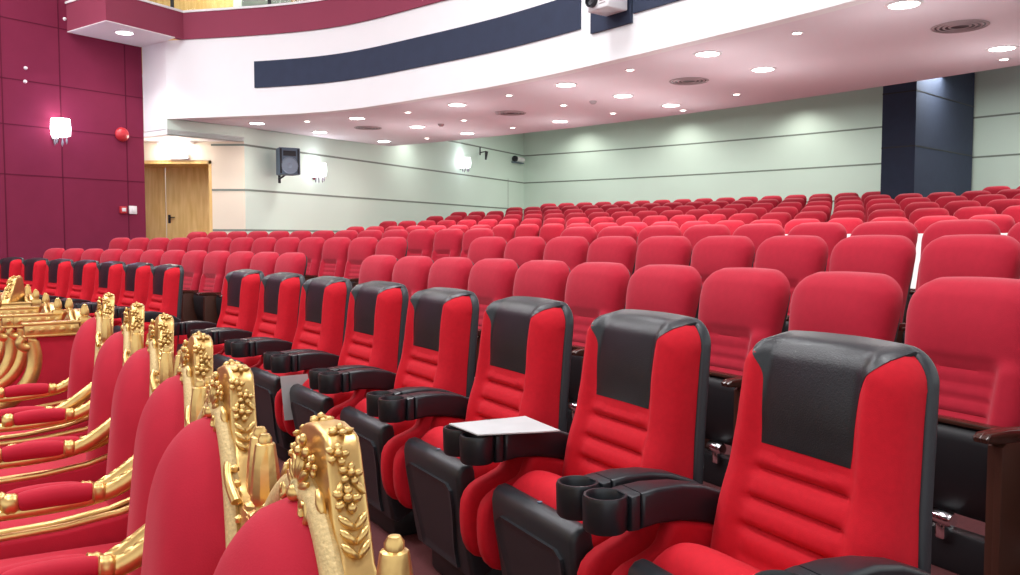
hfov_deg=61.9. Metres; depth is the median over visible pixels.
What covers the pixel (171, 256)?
seat
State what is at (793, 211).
seat
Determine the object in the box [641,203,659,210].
seat
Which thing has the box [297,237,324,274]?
seat
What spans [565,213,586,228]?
seat
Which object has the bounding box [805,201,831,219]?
seat
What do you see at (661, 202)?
seat
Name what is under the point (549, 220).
seat
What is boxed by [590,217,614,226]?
seat
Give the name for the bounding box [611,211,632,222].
seat
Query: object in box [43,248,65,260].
seat
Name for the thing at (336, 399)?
seat cushion
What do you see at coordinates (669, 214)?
seat
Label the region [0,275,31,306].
seat
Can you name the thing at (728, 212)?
seat
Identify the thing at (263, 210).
wall
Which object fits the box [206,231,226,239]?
seat
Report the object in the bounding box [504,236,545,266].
seat
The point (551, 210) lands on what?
seat
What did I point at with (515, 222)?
seat
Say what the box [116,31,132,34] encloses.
diffuser
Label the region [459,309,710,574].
seat
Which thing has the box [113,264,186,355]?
seat
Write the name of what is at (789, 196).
seat
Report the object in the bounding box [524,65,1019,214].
wall
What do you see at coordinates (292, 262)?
seat
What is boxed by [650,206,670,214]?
seat
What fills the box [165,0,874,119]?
balcony front
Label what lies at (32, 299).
seat
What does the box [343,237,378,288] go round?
seat
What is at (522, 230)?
seat
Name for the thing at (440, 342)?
seat
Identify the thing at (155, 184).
door
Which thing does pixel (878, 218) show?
seat
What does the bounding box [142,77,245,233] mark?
wall
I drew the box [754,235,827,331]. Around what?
seat
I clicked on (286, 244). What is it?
seat
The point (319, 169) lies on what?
wall sconce
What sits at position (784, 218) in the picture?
seat
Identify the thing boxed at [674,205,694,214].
seat
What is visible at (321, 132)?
recessed light
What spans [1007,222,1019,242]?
seat
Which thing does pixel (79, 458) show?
seat cushion
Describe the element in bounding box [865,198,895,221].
seat
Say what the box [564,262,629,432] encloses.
seat
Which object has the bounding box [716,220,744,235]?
seat
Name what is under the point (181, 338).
seat cushion
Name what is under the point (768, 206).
seat
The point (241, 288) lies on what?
seat
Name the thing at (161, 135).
ceiling
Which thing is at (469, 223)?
seat
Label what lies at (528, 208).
seat
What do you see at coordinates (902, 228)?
seat
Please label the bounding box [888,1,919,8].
diffuser
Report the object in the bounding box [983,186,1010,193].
seat
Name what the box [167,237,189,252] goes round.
seat
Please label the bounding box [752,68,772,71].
diffuser
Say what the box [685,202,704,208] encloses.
seat
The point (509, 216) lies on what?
seat
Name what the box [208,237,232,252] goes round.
seat
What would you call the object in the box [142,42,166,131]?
wall
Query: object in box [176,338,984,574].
floor
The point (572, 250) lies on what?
seat
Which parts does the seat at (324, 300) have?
panel, armrest, panel, armrest, backrest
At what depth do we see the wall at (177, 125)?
14.78 m
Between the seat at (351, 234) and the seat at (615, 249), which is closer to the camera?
the seat at (615, 249)
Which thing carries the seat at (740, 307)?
on the floor at (966, 523)
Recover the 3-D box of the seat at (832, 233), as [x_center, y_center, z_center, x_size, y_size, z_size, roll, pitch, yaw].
[2.204,0.008,6.407,0.460,1.000,0.559,-2,4,-33]
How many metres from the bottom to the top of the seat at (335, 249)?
1.000 m
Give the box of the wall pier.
[880,72,974,198]
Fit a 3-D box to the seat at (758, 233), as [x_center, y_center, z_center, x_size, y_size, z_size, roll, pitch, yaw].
[1.897,-0.018,6.871,0.460,1.000,0.559,-2,4,-34]
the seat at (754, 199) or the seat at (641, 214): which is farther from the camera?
the seat at (754, 199)
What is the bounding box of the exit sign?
[170,152,188,159]
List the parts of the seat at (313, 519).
backrest, frame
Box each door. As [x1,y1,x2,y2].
[144,167,166,239]
[165,167,209,239]
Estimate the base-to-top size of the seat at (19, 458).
1.058 m
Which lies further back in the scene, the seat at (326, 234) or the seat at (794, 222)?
the seat at (326, 234)
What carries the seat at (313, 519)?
on the floor at (420, 553)
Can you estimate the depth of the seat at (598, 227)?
13.14 m
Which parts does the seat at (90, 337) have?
armrest, rail, panel, armrest, rail, backrest, frame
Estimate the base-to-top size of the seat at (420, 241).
1.000 m
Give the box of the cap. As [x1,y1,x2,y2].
[65,0,322,12]
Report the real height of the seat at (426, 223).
1.000 m
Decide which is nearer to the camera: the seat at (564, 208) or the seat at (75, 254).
the seat at (75, 254)
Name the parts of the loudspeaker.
grille frame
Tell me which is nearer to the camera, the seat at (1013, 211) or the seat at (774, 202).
the seat at (1013, 211)
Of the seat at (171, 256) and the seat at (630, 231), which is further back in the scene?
the seat at (171, 256)
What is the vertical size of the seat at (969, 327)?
1.000 m
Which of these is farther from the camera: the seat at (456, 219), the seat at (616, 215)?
the seat at (456, 219)
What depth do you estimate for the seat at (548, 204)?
22.43 m
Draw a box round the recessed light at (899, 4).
[885,0,923,9]
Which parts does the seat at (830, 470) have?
panel, armrest, backrest, armrest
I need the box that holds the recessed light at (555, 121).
[551,120,568,122]
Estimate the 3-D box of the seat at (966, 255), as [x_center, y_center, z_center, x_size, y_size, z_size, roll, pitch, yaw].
[2.140,0.241,4.146,0.460,1.000,0.559,-2,4,-29]
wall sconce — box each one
[50,118,70,146]
[311,163,326,182]
[459,157,470,172]
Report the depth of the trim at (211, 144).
15.42 m
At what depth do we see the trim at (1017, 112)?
20.57 m
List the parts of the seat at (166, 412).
rail, panel, armrest, armrest, backrest, frame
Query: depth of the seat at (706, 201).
19.52 m
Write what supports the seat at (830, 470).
on the floor at (420, 553)
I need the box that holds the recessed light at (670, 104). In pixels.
[661,103,680,106]
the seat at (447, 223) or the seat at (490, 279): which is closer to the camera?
the seat at (490, 279)
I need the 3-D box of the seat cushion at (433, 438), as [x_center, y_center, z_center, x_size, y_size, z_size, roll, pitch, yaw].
[-0.061,0.642,3.253,0.445,0.207,0.472,-2,4,-30]
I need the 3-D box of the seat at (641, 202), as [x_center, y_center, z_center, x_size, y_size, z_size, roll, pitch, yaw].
[3.106,-1.618,20.636,0.559,1.000,0.460,3,4,40]
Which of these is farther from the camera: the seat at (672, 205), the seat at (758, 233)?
the seat at (672, 205)
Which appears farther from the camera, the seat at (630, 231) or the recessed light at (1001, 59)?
the recessed light at (1001, 59)
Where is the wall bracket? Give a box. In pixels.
[480,147,487,159]
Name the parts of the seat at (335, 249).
armrest, backrest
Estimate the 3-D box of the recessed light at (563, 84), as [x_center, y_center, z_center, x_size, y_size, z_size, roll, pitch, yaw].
[0.733,-2.652,11.132,0.310,0.012,0.310,0,3,0]
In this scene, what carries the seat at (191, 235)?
on the floor
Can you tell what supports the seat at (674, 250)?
on the floor
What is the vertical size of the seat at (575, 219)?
1.000 m
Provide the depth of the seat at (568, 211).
18.72 m
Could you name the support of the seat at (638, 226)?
on the floor
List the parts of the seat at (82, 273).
armrest, backrest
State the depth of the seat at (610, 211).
17.97 m
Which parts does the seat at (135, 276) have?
armrest, backrest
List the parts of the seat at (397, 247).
armrest, backrest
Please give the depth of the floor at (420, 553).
3.54 m
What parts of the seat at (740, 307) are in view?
floor rail, armrest, backrest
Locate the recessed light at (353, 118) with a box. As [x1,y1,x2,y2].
[348,117,365,119]
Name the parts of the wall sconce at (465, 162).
lamp shade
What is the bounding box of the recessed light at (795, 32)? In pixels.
[790,31,803,34]
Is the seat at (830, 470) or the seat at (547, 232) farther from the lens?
the seat at (547, 232)
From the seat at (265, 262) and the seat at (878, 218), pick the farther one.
the seat at (878, 218)
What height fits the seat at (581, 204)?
1.000 m
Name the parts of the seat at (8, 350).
wing rail, wing rail, frame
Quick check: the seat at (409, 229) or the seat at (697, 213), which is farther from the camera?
the seat at (409, 229)
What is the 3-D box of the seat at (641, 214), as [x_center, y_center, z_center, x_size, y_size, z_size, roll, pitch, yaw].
[2.440,-0.931,15.813,0.559,1.000,0.460,3,5,44]
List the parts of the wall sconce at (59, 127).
lamp shade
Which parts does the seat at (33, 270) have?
backrest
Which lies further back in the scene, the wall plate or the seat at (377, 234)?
the wall plate
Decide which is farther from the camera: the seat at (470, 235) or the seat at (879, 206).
the seat at (879, 206)
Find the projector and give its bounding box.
[585,0,626,15]
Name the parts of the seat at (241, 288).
armrest, panel, armrest, backrest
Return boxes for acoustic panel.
[254,0,580,87]
[633,0,678,13]
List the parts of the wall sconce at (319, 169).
lamp shade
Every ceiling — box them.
[67,20,174,46]
[144,130,243,141]
[184,0,1019,145]
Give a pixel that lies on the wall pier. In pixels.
(913, 117)
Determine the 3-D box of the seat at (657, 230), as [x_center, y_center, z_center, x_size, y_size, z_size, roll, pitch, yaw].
[1.257,-0.070,7.781,0.460,1.000,0.559,-2,4,-36]
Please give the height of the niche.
0.900 m
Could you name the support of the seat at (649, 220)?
on the floor
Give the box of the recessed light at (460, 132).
[459,132,474,133]
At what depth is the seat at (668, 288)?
4.30 m
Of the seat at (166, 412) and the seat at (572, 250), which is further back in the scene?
the seat at (572, 250)
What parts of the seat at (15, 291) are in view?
frame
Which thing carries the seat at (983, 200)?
on the floor
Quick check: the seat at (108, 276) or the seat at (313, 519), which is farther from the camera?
the seat at (108, 276)
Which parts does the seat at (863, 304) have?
armrest, backrest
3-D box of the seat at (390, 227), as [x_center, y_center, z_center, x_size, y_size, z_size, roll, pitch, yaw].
[-2.340,-0.693,16.453,0.559,1.000,0.460,3,4,38]
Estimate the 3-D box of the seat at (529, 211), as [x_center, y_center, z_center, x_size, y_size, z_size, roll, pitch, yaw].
[0.436,-1.272,19.370,0.559,1.000,0.460,3,4,38]
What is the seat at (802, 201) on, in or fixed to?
on the floor
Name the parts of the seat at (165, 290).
armrest, panel, backrest, armrest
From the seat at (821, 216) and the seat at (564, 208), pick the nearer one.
the seat at (821, 216)
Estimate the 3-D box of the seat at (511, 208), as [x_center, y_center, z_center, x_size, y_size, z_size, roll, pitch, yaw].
[0.018,-1.523,21.370,0.559,1.000,0.460,2,4,36]
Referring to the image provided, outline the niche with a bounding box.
[590,0,632,33]
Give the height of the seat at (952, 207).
1.000 m
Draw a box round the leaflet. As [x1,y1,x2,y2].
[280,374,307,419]
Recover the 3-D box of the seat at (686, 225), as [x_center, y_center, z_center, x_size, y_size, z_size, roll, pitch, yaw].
[2.485,-0.431,11.849,0.460,1.000,0.559,-3,4,-40]
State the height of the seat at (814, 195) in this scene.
1.000 m
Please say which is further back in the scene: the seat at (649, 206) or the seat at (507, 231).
the seat at (649, 206)
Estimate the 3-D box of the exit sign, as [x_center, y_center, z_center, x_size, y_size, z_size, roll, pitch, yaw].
[-5.967,-2.377,15.347,0.340,0.130,0.055,0,3,0]
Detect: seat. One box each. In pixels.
[0,257,23,289]
[0,258,48,294]
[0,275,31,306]
[0,292,114,441]
[0,293,63,378]
[0,298,91,409]
[0,301,144,492]
[0,313,174,533]
[0,331,212,574]
[0,359,266,574]
[1,286,41,306]
[39,259,73,297]
[39,260,99,309]
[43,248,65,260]
[51,261,125,317]
[62,248,84,261]
[75,262,153,326]
[81,248,103,262]
[100,249,123,262]
[109,238,130,250]
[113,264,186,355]
[120,249,143,264]
[128,238,149,251]
[140,249,164,266]
[147,237,169,251]
[160,250,185,264]
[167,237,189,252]
[174,269,264,360]
[181,250,207,321]
[182,251,230,337]
[186,232,206,239]
[187,237,210,251]
[196,272,304,371]
[197,251,254,323]
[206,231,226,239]
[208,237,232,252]
[213,412,412,574]
[220,252,279,297]
[226,231,247,239]
[229,237,254,253]
[231,276,351,460]
[247,231,268,239]
[251,237,276,253]
[267,231,289,240]
[270,281,408,436]
[274,237,300,254]
[274,252,306,277]
[289,231,311,239]
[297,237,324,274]
[305,237,350,280]
[311,230,334,240]
[318,287,478,535]
[334,230,357,240]
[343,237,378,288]
[346,226,363,233]
[349,237,407,286]
[357,230,382,240]
[359,255,397,283]
[366,226,383,233]
[378,296,573,574]
[379,221,396,231]
[381,229,407,239]
[385,226,403,231]
[392,256,433,302]
[398,221,415,229]
[406,226,424,233]
[407,229,434,257]
[417,220,435,228]
[426,216,443,224]
[427,225,445,233]
[427,257,473,289]
[431,229,463,261]
[437,220,455,228]
[445,216,462,224]
[448,225,468,232]
[450,212,466,218]
[457,220,476,229]
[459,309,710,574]
[460,228,493,257]
[463,215,481,223]
[468,211,484,219]
[468,237,506,263]
[468,258,518,378]
[470,225,490,228]
[477,219,497,229]
[477,260,569,354]
[483,215,501,223]
[486,211,503,219]
[492,224,514,242]
[498,219,519,237]
[503,214,521,223]
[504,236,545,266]
[505,210,522,218]
[506,207,522,211]
[515,224,538,237]
[520,218,541,231]
[523,207,540,216]
[523,214,542,222]
[524,210,542,215]
[539,223,564,243]
[540,203,555,210]
[542,206,559,215]
[542,209,562,225]
[543,218,564,227]
[543,236,588,271]
[544,213,563,220]
[558,203,573,209]
[560,227,596,245]
[561,206,578,213]
[563,209,582,219]
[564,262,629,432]
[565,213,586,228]
[566,217,589,226]
[566,223,590,228]
[573,264,701,355]
[576,202,592,208]
[580,205,597,212]
[582,330,939,574]
[584,208,603,217]
[587,236,636,277]
[588,212,609,223]
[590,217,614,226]
[593,223,617,235]
[595,202,610,207]
[597,226,637,242]
[600,204,618,211]
[606,208,625,216]
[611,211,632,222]
[614,201,630,207]
[616,216,640,225]
[620,204,638,210]
[622,222,647,235]
[628,207,647,215]
[633,200,649,206]
[634,225,681,271]
[635,211,657,221]
[635,236,691,270]
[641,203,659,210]
[642,215,667,225]
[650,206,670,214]
[651,221,677,226]
[653,200,669,205]
[660,210,682,220]
[663,202,682,209]
[670,215,696,228]
[674,199,691,204]
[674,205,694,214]
[680,221,709,235]
[683,224,730,265]
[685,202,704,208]
[685,209,709,220]
[691,236,754,318]
[694,198,712,204]
[698,205,720,213]
[698,214,725,223]
[698,267,789,486]
[708,201,728,208]
[712,208,737,219]
[716,197,734,203]
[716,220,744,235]
[724,204,746,212]
[725,271,902,405]
[729,213,757,223]
[732,200,752,207]
[732,223,784,267]
[738,196,757,203]
[741,207,766,219]
[749,203,773,212]
[750,219,781,225]
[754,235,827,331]
[756,199,778,207]
[760,212,791,228]
[762,196,781,203]
[770,206,797,219]
[777,202,802,213]
[781,198,804,208]
[784,219,819,233]
[785,195,806,204]
[786,235,915,322]
[788,222,846,271]
[794,211,826,221]
[801,205,830,221]
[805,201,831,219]
[807,197,832,203]
[809,194,831,199]
[828,218,862,233]
[830,210,864,222]
[833,204,864,213]
[834,193,858,206]
[834,200,863,208]
[835,196,860,203]
[850,221,917,246]
[861,191,879,204]
[863,195,890,213]
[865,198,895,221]
[867,203,900,221]
[868,209,905,221]
[870,217,908,221]
[894,193,922,203]
[896,234,1019,343]
[899,197,930,210]
[904,202,939,219]
[904,219,1000,322]
[905,277,1019,574]
[909,208,949,224]
[914,216,958,233]
[927,192,955,201]
[935,196,967,207]
[944,200,980,215]
[953,206,996,219]
[960,190,990,199]
[969,214,1014,232]
[973,194,1006,205]
[980,428,1019,574]
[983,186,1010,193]
[986,199,1019,213]
[997,189,1019,198]
[1001,205,1019,223]
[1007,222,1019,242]
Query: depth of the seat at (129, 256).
11.08 m
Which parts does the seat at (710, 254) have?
backrest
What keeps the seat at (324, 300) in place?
on the floor at (420, 553)
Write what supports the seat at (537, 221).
on the floor
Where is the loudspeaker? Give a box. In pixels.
[276,147,299,182]
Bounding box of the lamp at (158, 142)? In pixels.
[157,141,193,144]
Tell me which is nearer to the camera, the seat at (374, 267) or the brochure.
the brochure
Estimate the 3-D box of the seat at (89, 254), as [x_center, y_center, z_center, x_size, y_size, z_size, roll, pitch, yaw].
[-5.931,-0.040,11.809,0.559,1.000,0.460,3,4,38]
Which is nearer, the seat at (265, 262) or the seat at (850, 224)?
the seat at (265, 262)
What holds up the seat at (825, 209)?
on the floor
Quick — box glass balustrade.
[148,0,303,9]
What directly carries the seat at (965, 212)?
on the floor
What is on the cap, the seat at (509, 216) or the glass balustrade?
the glass balustrade
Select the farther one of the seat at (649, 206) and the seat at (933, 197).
the seat at (649, 206)
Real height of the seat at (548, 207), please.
1.000 m
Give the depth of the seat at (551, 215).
17.35 m
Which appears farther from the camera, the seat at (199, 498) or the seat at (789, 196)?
the seat at (789, 196)
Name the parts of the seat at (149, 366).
rail, armrest, rail, armrest, backrest, frame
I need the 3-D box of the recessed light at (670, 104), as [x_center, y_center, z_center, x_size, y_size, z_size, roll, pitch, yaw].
[2.431,-2.750,12.835,0.310,0.012,0.310,0,3,0]
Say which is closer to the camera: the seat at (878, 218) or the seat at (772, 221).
the seat at (878, 218)
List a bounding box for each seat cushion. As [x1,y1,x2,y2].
[0,426,52,435]
[0,453,86,476]
[0,501,108,528]
[113,318,121,326]
[121,323,186,343]
[213,344,223,353]
[222,352,260,366]
[260,364,303,375]
[303,379,353,405]
[355,398,416,435]
[421,426,499,478]
[512,470,611,547]
[653,543,761,574]
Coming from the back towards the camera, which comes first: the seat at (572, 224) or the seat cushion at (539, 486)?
the seat at (572, 224)
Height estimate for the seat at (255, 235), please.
1.000 m
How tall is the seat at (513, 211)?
1.000 m
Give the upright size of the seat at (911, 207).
1.000 m
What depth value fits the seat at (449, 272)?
6.16 m
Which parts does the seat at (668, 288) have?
armrest, backrest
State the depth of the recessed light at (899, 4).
7.30 m
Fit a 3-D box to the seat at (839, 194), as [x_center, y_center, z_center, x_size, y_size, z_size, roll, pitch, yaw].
[6.715,-1.420,17.160,0.460,1.000,0.559,-3,4,-42]
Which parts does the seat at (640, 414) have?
panel, panel, armrest, panel, backrest, armrest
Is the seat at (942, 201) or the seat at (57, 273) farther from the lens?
the seat at (942, 201)
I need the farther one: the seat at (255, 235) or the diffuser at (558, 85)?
the seat at (255, 235)
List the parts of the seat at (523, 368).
panel, panel, armrest, panel, backrest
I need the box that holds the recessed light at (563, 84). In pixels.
[554,82,577,86]
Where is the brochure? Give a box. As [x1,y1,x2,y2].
[449,416,559,435]
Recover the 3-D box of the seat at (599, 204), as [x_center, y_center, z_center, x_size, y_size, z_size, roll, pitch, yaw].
[2.246,-1.659,21.346,0.559,1.000,0.460,3,4,39]
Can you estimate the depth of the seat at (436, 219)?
19.40 m
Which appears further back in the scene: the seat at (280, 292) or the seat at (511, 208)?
the seat at (511, 208)
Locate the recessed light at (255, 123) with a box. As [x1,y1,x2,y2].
[248,122,265,124]
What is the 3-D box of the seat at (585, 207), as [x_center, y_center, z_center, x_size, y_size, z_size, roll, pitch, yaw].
[1.778,-1.445,20.004,0.559,1.000,0.460,3,4,39]
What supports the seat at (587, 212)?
on the floor
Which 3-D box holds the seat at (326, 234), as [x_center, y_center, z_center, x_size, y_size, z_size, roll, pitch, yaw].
[-2.835,-0.329,12.315,0.559,1.000,0.460,3,4,42]
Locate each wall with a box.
[0,0,145,259]
[66,0,444,39]
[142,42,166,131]
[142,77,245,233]
[164,119,243,141]
[244,127,523,233]
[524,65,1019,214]
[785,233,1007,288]
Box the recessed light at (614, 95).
[612,94,633,97]
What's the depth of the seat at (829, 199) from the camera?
16.17 m
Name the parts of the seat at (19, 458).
rail, panel, armrest, panel, rail, armrest, backrest, frame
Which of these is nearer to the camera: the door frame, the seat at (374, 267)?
the seat at (374, 267)
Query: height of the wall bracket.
0.370 m
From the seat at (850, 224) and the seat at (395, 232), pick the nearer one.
the seat at (850, 224)
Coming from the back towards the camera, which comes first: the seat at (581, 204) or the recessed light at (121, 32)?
the seat at (581, 204)
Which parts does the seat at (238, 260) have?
armrest, backrest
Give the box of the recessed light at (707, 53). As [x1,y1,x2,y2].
[693,50,721,56]
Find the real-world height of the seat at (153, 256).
1.000 m
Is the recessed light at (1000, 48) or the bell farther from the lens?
the bell
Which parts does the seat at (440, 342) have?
panel, panel, armrest, panel, armrest, backrest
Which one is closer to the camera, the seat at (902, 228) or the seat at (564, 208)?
the seat at (902, 228)
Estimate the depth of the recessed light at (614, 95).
11.94 m
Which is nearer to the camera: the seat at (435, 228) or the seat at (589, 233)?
the seat at (589, 233)
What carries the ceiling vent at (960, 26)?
in the ceiling at (867, 45)
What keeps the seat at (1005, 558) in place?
on the floor at (966, 523)
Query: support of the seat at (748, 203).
on the floor
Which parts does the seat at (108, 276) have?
armrest, backrest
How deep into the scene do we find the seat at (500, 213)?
20.05 m
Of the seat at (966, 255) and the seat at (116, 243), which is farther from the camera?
the seat at (116, 243)
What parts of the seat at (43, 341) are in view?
panel, wing rail, panel, wing rail, frame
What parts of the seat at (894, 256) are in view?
backrest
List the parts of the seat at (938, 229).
backrest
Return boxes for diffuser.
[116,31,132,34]
[159,144,190,144]
[557,84,574,86]
[614,95,630,97]
[696,52,718,56]
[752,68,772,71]
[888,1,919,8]
[989,46,1014,50]
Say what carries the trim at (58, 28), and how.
attached to the wall at (35, 221)
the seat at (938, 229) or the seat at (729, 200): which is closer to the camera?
the seat at (938, 229)
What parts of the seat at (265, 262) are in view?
backrest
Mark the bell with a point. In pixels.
(121, 133)
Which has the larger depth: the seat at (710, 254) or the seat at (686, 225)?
the seat at (686, 225)
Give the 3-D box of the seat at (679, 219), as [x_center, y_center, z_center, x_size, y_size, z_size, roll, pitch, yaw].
[2.679,-0.670,13.645,0.460,1.000,0.559,-3,4,-43]
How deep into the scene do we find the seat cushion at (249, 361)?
5.43 m
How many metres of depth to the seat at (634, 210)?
17.58 m
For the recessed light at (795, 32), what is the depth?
8.32 m
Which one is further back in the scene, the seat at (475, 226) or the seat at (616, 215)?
the seat at (616, 215)
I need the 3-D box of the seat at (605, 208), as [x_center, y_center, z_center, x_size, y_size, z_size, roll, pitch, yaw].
[2.206,-1.425,19.647,0.559,1.000,0.460,3,4,40]
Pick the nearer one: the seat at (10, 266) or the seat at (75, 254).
the seat at (10, 266)
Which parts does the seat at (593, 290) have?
floor rail, backrest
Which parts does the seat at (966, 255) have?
armrest, backrest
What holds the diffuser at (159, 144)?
attached to the lamp at (158, 142)
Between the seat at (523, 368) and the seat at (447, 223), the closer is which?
the seat at (523, 368)
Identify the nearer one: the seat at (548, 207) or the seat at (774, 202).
the seat at (774, 202)
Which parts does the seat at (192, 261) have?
backrest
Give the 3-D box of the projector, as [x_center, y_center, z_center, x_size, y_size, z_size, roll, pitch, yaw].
[1.062,-3.166,9.347,0.385,0.260,0.340,-2,4,-37]
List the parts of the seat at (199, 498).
armrest, backrest, frame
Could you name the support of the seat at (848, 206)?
on the floor
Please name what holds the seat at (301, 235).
on the floor
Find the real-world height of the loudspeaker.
0.630 m
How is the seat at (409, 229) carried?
on the floor
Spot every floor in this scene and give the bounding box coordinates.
[174,356,441,574]
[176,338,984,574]
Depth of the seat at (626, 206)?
19.31 m
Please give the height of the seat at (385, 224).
1.000 m
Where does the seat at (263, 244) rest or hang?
on the floor
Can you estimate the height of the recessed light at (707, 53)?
0.012 m
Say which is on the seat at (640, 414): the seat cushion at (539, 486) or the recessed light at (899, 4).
the seat cushion at (539, 486)
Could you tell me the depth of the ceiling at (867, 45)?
10.58 m
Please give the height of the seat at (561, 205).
1.000 m
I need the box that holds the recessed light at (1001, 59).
[997,58,1010,60]
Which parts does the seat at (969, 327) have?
floor rail, backrest, armrest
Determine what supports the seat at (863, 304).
on the floor at (966, 523)
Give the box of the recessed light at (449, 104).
[447,103,466,106]
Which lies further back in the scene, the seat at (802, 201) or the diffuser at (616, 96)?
the seat at (802, 201)
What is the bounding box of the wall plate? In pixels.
[129,206,136,213]
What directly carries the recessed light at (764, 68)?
in the ceiling at (867, 45)
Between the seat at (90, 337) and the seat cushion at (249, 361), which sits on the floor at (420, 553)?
the seat at (90, 337)
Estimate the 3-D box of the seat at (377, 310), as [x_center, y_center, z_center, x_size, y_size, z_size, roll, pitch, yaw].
[-0.877,0.504,4.460,0.573,1.064,0.710,-2,4,-33]
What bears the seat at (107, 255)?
on the floor at (966, 523)
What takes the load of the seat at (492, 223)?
on the floor
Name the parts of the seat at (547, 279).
backrest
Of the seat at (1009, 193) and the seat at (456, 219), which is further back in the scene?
the seat at (456, 219)
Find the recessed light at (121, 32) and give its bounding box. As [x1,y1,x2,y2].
[114,30,134,34]
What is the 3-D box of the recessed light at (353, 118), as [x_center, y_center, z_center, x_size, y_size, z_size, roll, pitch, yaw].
[-2.558,-2.828,14.213,0.310,0.012,0.310,0,3,0]
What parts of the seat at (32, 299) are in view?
wing rail, frame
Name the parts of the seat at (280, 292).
armrest, panel, armrest, backrest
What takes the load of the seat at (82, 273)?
on the floor at (420, 553)
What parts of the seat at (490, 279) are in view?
backrest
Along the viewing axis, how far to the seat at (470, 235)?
10.00 m
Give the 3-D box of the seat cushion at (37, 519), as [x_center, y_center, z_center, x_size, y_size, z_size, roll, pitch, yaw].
[-1.407,0.715,2.607,0.500,0.115,0.530,-2,4,-27]
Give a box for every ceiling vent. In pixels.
[354,126,381,129]
[498,110,525,115]
[669,77,708,84]
[930,19,989,33]
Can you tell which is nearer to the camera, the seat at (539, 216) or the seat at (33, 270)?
the seat at (33, 270)
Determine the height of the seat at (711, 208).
1.000 m
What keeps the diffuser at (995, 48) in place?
attached to the recessed light at (1000, 48)
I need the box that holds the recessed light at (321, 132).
[312,131,327,133]
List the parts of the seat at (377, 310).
panel, panel, armrest, panel, armrest, backrest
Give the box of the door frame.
[144,160,212,231]
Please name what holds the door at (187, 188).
in the wall at (227, 162)
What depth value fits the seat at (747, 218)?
12.78 m
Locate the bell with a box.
[115,127,128,141]
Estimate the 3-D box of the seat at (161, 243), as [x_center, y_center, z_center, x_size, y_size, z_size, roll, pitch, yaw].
[-5.458,-0.259,12.908,0.559,1.000,0.460,2,4,37]
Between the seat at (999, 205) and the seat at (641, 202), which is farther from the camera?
the seat at (641, 202)
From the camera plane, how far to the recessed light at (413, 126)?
15.23 m
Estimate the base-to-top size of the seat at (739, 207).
1.000 m
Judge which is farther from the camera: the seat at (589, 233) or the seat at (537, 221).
the seat at (537, 221)
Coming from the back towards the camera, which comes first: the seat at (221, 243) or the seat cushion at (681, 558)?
the seat at (221, 243)
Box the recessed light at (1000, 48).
[985,45,1018,51]
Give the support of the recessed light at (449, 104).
in the ceiling at (867, 45)
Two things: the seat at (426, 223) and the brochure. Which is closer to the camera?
the brochure
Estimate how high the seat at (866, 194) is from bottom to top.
1.000 m
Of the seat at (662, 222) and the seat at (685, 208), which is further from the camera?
the seat at (685, 208)
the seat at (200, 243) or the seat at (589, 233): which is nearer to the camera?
the seat at (589, 233)
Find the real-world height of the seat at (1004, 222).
1.000 m
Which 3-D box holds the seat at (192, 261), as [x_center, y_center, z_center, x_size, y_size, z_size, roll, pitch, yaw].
[-3.831,0.064,9.989,0.559,1.000,0.460,3,5,44]
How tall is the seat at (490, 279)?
1.000 m
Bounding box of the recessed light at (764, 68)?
[750,66,776,71]
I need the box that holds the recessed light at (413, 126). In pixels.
[408,125,425,127]
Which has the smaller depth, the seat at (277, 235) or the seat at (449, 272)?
the seat at (449, 272)
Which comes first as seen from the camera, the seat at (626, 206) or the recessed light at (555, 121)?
the recessed light at (555, 121)
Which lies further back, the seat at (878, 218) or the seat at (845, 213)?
the seat at (845, 213)
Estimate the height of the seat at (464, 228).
1.000 m
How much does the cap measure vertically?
0.035 m
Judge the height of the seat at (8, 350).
0.968 m
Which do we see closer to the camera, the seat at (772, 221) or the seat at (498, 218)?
the seat at (772, 221)
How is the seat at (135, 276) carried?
on the floor at (420, 553)
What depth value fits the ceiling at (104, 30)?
13.72 m
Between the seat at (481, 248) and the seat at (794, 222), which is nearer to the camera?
the seat at (481, 248)
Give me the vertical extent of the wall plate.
0.140 m
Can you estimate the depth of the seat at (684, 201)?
19.89 m
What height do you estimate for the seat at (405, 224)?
1.000 m
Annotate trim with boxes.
[0,0,144,257]
[211,144,245,230]
[244,112,1019,231]
[881,90,973,156]
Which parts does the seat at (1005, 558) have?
armrest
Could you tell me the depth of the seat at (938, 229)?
5.50 m
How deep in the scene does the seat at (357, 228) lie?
17.12 m
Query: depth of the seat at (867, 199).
15.42 m
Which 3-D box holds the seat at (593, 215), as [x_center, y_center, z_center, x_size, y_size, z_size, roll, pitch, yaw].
[1.634,-0.975,16.582,0.559,1.000,0.460,3,4,43]
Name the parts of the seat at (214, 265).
armrest, backrest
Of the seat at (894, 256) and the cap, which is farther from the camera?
the cap
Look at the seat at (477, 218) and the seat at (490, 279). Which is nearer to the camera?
the seat at (490, 279)
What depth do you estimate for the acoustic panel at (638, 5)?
9.14 m
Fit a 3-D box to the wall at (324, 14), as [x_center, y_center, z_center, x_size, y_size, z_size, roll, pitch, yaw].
[-0.907,-4.130,10.501,13.550,0.430,2.512,2,4,37]
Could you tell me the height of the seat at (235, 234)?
1.000 m
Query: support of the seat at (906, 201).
on the floor
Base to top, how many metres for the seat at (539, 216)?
1.000 m
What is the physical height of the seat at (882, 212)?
1.000 m
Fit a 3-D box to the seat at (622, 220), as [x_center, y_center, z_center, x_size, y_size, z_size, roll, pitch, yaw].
[1.911,-0.716,14.451,0.460,1.000,0.559,-3,5,-44]

